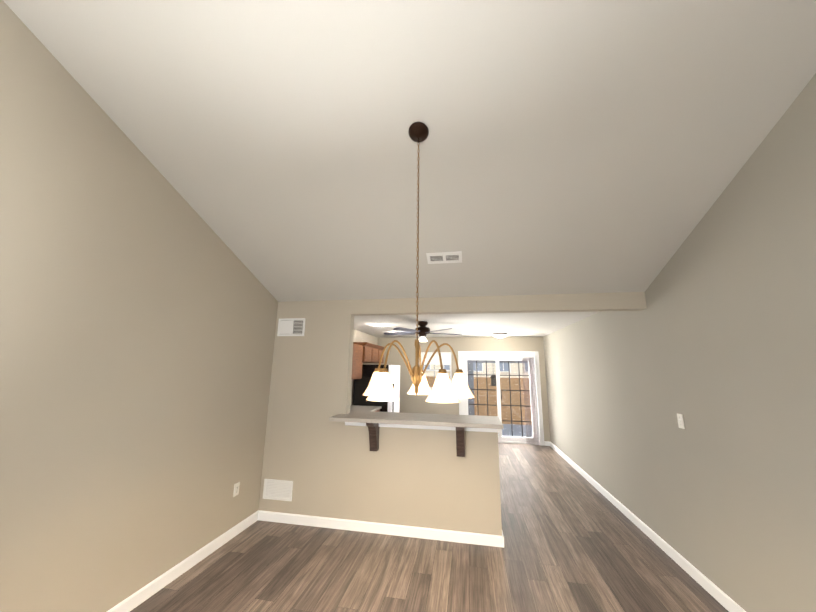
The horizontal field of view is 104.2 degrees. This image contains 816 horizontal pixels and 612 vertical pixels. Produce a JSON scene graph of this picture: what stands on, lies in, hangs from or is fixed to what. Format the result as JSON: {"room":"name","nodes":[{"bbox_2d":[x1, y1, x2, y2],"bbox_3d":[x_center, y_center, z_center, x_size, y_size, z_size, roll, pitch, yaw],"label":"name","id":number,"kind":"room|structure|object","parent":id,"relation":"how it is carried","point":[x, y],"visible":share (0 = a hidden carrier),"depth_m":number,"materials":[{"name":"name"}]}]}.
{"room":"dining room","nodes":[
{"label":"dining room","id":0,"kind":"room"},
{"bbox_2d":[0,0,377,611],"bbox_3d":[-2.118,-0.240,1.682,0.150,4.345,13.986,-1,-11,10],"label":"wall","id":1,"kind":"structure","parent":0,"point":[138,308],"depth_m":2.05,"materials":[{"name":"beige paint"}]},
{"bbox_2d":[107,510,258,611],"bbox_3d":[-2.477,1.403,-0.928,0.016,0.092,9.165,-1,-11,10],"label":"baseboard","id":2,"kind":"structure","parent":1,"relation":"attached to","point":[163,580],"depth_m":2.53,"materials":[{"name":"white wood"}]},
{"bbox_2d":[233,482,239,496],"bbox_3d":[-1.712,1.833,3.176,0.010,0.117,0.072,-1,-11,10],"label":"electrical outlet","id":3,"kind":"object","parent":1,"relation":"attached to","point":[236,489],"visible":1,"depth_m":3.17,"materials":[{"name":"white plastic"}]},
{"bbox_2d":[352,342,354,365],"bbox_3d":[-1.185,0.900,5.226,0.347,0.619,0.566,-1,-11,10],"label":"upper cabinet","id":4,"kind":"object","parent":1,"relation":"attached to","point":[353,358],"depth_m":5.55,"materials":[{"name":"brown wood"}]},
{"bbox_2d":[351,342,362,379],"bbox_3d":[-1.082,1.010,5.771,0.347,0.619,0.565,-1,-11,10],"label":"upper cabinet","id":5,"kind":"object","parent":1,"relation":"attached to","point":[357,369],"depth_m":5.77,"materials":[{"name":"brown wood"}]},
{"bbox_2d":[359,342,374,361],"bbox_3d":[-0.966,0.926,6.312,0.382,0.370,0.483,-1,-11,10],"label":"upper cabinet","id":6,"kind":"object","parent":1,"relation":"attached to","point":[365,352],"depth_m":6.21,"materials":[{"name":"brown wood"}]},
{"bbox_2d":[371,346,378,361],"bbox_3d":[-0.878,1.020,6.778,0.382,0.370,0.484,-1,-11,10],"label":"upper cabinet","id":7,"kind":"object","parent":1,"relation":"attached to","point":[374,357],"depth_m":6.78,"materials":[{"name":"brown wood"}]},
{"bbox_2d":[379,346,383,362],"bbox_3d":[-0.790,1.114,7.244,0.382,0.370,0.483,-1,-11,10],"label":"upper cabinet","id":8,"kind":"object","parent":1,"relation":"attached to","point":[381,348],"depth_m":7.14,"materials":[{"name":"brown wood"}]},
{"bbox_2d":[3,0,815,337],"bbox_3d":[0.405,-1.090,3.791,4.384,2.025,9.332,-1,-11,10],"label":"ceiling","id":9,"kind":"structure","parent":0,"point":[584,146],"depth_m":1.98,"materials":[{"name":"white paint"}]},
{"bbox_2d":[363,122,474,402],"bbox_3d":[0.056,-0.320,1.895,0.629,1.663,0.615,-1,-11,10],"label":"chandelier","id":10,"kind":"object","parent":9,"relation":"hanging from","point":[381,388],"visible":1,"depth_m":1.71,"materials":[{"name":"brown metal"}]},
{"bbox_2d":[384,321,461,341],"bbox_3d":[0.230,0.444,5.461,1.376,0.334,1.371,-1,-11,10],"label":"ceiling fan","id":11,"kind":"object","parent":9,"relation":"hanging from","point":[423,330],"visible":0.96,"depth_m":5.36,"materials":[{"name":"brown metal"}]},
{"bbox_2d":[426,251,461,263],"bbox_3d":[0.346,-0.458,3.019,0.330,0.062,0.143,-1,-11,10],"label":"ceiling vent","id":12,"kind":"object","parent":9,"relation":"in","point":[443,257],"visible":1,"depth_m":3.01,"materials":[{"name":"white metal"}]},
{"bbox_2d":[492,333,507,337],"bbox_3d":[2.035,0.658,7.021,0.340,0.095,0.340,-1,-11,10],"label":"flush ceiling light","id":13,"kind":"object","parent":9,"relation":"attached to","point":[499,335],"visible":1,"depth_m":6.92,"materials":[{"name":"white glass"}]},
{"bbox_2d":[130,443,728,611],"bbox_3d":[0.523,1.878,0.755,5.584,0.100,13.986,-1,-11,10],"label":"floor","id":14,"kind":"structure","parent":0,"point":[575,540],"depth_m":2.67,"materials":[{"name":"brown wood"}]},
{"bbox_2d":[350,405,381,412],"bbox_3d":[-1.013,2.219,5.211,0.630,0.908,2.013,-1,-11,10],"label":"countertop","id":15,"kind":"structure","parent":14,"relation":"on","point":[364,408],"depth_m":5.82,"materials":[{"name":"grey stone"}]},
{"bbox_2d":[353,365,399,411],"bbox_3d":[-0.619,2.107,6.673,0.821,1.708,0.874,-1,-11,10],"label":"refrigerator","id":16,"kind":"object","parent":14,"relation":"on","point":[360,388],"visible":0.12,"depth_m":6.39,"materials":[{"name":"black metal"}]},
{"bbox_2d":[258,292,646,535],"bbox_3d":[0.385,1.085,3.413,4.084,2.490,0.120,-1,-11,10],"label":"wall","id":17,"kind":"structure","parent":0,"point":[426,478],"depth_m":3.43,"materials":[{"name":"beige paint"}]},
{"bbox_2d":[263,479,292,500],"bbox_3d":[-1.433,2.025,3.498,0.345,0.200,0.012,-1,-11,10],"label":"air vent","id":18,"kind":"object","parent":17,"relation":"in","point":[274,489],"visible":1,"depth_m":3.50,"materials":[{"name":"white metal"}]},
{"bbox_2d":[277,318,305,335],"bbox_3d":[-1.415,0.257,3.851,0.350,0.215,0.012,-1,-11,10],"label":"air vent","id":19,"kind":"object","parent":17,"relation":"in","point":[291,326],"visible":1,"depth_m":3.85,"materials":[{"name":"white metal"}]},
{"bbox_2d":[259,510,503,547],"bbox_3d":[-0.354,2.265,3.252,2.576,0.092,0.031,-1,-11,10],"label":"baseboard","id":20,"kind":"structure","parent":17,"relation":"attached to","point":[316,521],"depth_m":3.21,"materials":[{"name":"white wood"}]},
{"bbox_2d":[329,411,503,456],"bbox_3d":[0.088,1.357,3.365,1.735,0.350,0.575,-1,-11,10],"label":"countertop","id":21,"kind":"structure","parent":17,"relation":"attached to","point":[373,421],"depth_m":3.26,"materials":[{"name":"stone"}]},
{"bbox_2d":[377,337,549,442],"bbox_3d":[1.212,1.968,7.785,4.084,2.490,0.150,-1,-11,10],"label":"wall","id":22,"kind":"structure","parent":0,"point":[410,403],"depth_m":7.82,"materials":[{"name":"beige paint"}]},
{"bbox_2d":[421,352,451,389],"bbox_3d":[0.653,1.619,7.925,0.930,0.925,0.140,-1,-11,10],"label":"kitchen window","id":23,"kind":"structure","parent":22,"relation":"in","point":[445,357],"depth_m":7.93,"materials":[{"name":"white plastic"}]},
{"bbox_2d":[462,357,538,444],"bbox_3d":[2.167,2.190,7.572,1.686,1.998,0.085,-1,-11,10],"label":"sliding door","id":24,"kind":"structure","parent":22,"relation":"in","point":[511,439],"depth_m":7.56,"materials":[{"name":"white glass"}]},
{"bbox_2d":[462,355,539,444],"bbox_3d":[2.142,2.149,7.440,1.670,1.965,0.088,-1,-11,10],"label":"blinds","id":25,"kind":"object","parent":22,"relation":"attached to","point":[526,356],"visible":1,"depth_m":7.37,"materials":[{"name":"white plastic"}]},
{"bbox_2d":[458,351,544,445],"bbox_3d":[2.155,2.128,7.513,1.880,2.095,0.068,-1,-11,10],"label":"door frame","id":26,"kind":"structure","parent":22,"relation":"attached to","point":[539,399],"depth_m":7.52,"materials":[{"name":"white wood"}]},
{"bbox_2d":[543,73,815,611],"bbox_3d":[2.045,-0.336,0.914,0.150,4.345,13.986,-1,-11,10],"label":"wall","id":27,"kind":"structure","parent":0,"point":[714,343],"depth_m":2.22,"materials":[{"name":"beige paint"}]},
{"bbox_2d":[547,441,745,611],"bbox_3d":[2.602,2.460,4.023,0.060,0.092,6.402,-1,-11,10],"label":"baseboard","id":28,"kind":"structure","parent":27,"relation":"attached to","point":[701,579],"depth_m":2.93,"materials":[{"name":"white wood"}]},
{"bbox_2d":[677,413,684,428],"bbox_3d":[2.318,0.982,2.710,0.022,0.117,0.072,-1,-11,10],"label":"light switch","id":29,"kind":"object","parent":27,"relation":"attached to","point":[680,421],"visible":1,"depth_m":2.70,"materials":[{"name":"white plastic"}]},
{"label":"outside","id":30,"kind":"structure","parent":0,"visible":0},
{"bbox_2d":[426,376,531,424],"bbox_3d":[-3.195,3.695,8.725,55.000,2.950,52.000,-1,-11,10],"label":"fence","id":31,"kind":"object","parent":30,"point":[483,400],"depth_m":17.77,"materials":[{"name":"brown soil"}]},
{"bbox_2d":[423,363,528,377],"bbox_3d":[4.662,2.309,26.673,44.600,7.500,6.850,-1,-11,10],"label":"house","id":32,"kind":"structure","parent":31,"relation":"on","point":[481,367],"depth_m":22.85,"materials":[{"name":"beige"}]},
{"bbox_2d":[467,360,532,437],"bbox_3d":[1.971,2.313,9.128,5.094,2.600,2.849,-1,-11,10],"label":"deck","id":33,"kind":"object","parent":31,"relation":"on","point":[493,382],"depth_m":9.42,"materials":[{"name":"grey"}]}
]}

